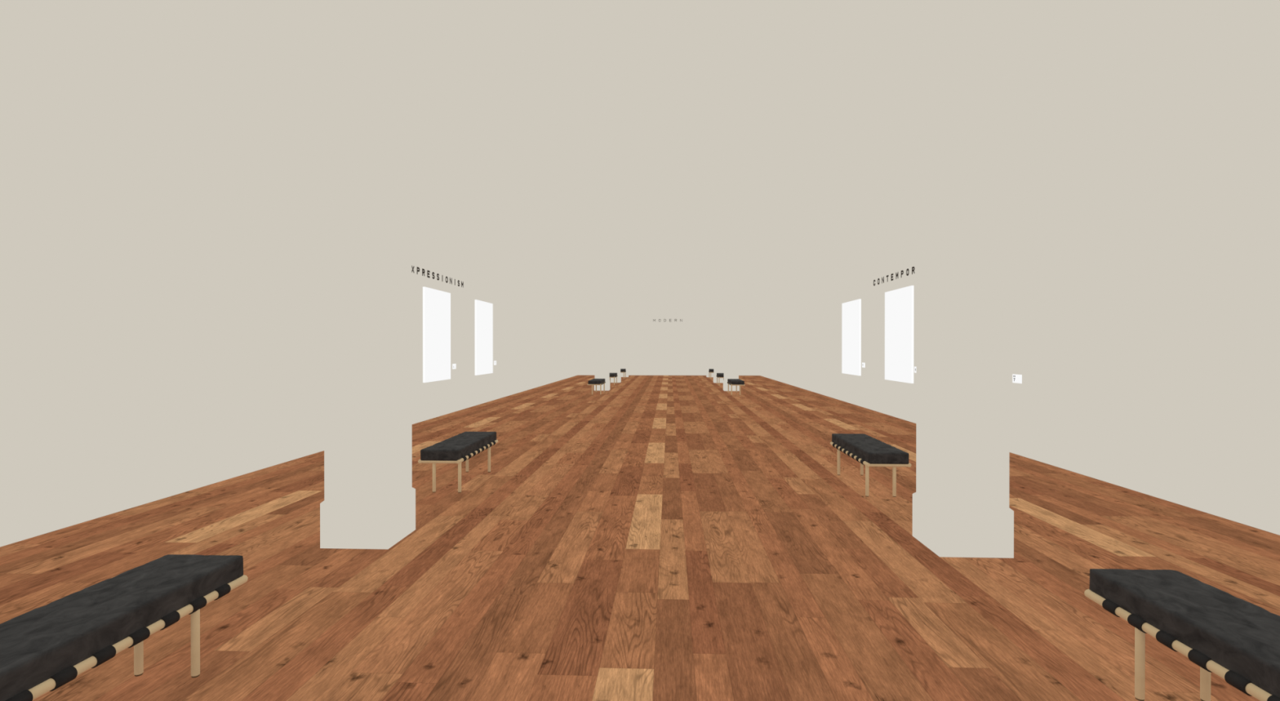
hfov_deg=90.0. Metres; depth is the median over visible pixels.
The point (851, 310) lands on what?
canvas
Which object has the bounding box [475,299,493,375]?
canvas
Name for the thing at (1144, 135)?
wall
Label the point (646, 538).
floor
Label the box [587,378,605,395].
bench
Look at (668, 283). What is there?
wall
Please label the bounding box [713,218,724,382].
pillar
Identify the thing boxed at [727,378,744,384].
cushion
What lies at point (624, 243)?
pillar
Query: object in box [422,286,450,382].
canvas
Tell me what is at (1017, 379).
placard
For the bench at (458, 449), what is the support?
on the floor
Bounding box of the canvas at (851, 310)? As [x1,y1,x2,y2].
[841,298,861,375]
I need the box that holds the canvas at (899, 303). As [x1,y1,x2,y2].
[884,285,914,383]
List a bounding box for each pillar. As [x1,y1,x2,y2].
[320,0,415,549]
[594,190,609,391]
[609,219,621,382]
[620,240,628,377]
[706,239,713,377]
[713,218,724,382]
[723,188,739,391]
[912,0,1013,558]
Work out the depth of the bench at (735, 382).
21.61 m
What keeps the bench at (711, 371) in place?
on the floor
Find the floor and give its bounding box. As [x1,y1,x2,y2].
[0,375,1279,700]
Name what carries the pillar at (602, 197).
on the floor
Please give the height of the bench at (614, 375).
0.479 m
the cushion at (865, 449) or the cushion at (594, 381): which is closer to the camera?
the cushion at (865, 449)
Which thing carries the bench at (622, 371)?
on the floor
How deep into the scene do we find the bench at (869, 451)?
7.08 m
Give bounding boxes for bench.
[0,554,248,700]
[417,431,497,493]
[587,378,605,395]
[609,373,617,385]
[620,368,626,378]
[708,368,713,379]
[715,373,724,386]
[727,378,745,395]
[830,433,911,497]
[1084,568,1279,700]
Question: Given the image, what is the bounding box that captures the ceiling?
[411,0,916,246]
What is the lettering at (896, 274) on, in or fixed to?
attached to the wall at (1144, 135)
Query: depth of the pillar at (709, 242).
34.78 m
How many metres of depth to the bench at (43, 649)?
2.75 m
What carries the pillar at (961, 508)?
on the floor
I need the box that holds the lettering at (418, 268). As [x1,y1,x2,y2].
[411,265,463,287]
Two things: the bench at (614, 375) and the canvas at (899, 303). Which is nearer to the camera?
the canvas at (899, 303)
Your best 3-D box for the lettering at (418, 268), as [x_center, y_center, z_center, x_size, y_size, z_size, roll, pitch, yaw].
[-4.686,-1.707,14.847,0.003,0.158,3.642,0,0,3]
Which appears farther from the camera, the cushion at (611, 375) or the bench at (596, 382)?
the cushion at (611, 375)
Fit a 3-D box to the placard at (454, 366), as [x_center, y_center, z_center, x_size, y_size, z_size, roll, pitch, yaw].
[-4.630,0.397,15.953,0.013,0.130,0.240,0,0,3]
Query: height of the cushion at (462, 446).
0.123 m
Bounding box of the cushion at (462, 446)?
[420,431,496,461]
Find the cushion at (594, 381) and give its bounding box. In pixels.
[587,378,604,384]
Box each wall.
[0,0,577,546]
[577,245,759,375]
[760,0,1279,535]
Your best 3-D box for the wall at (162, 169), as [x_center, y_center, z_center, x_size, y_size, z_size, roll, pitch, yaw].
[-4.647,-2.222,17.325,0.150,7.500,40.200,0,0,3]
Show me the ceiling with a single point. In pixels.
(664, 107)
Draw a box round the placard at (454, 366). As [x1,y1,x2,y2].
[452,364,456,368]
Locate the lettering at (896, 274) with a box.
[873,266,914,285]
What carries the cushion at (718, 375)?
on the bench at (718, 375)
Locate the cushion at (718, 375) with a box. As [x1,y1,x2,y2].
[716,373,724,377]
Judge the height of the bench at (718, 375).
0.479 m
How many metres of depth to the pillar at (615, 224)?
29.40 m
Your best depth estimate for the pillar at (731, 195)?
23.68 m
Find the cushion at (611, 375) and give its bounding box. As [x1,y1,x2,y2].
[609,373,617,377]
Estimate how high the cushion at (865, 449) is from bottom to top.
0.123 m
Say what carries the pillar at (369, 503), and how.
on the floor
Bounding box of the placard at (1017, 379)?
[1012,373,1022,383]
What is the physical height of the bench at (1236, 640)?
0.479 m
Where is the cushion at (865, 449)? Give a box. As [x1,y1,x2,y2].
[831,433,908,464]

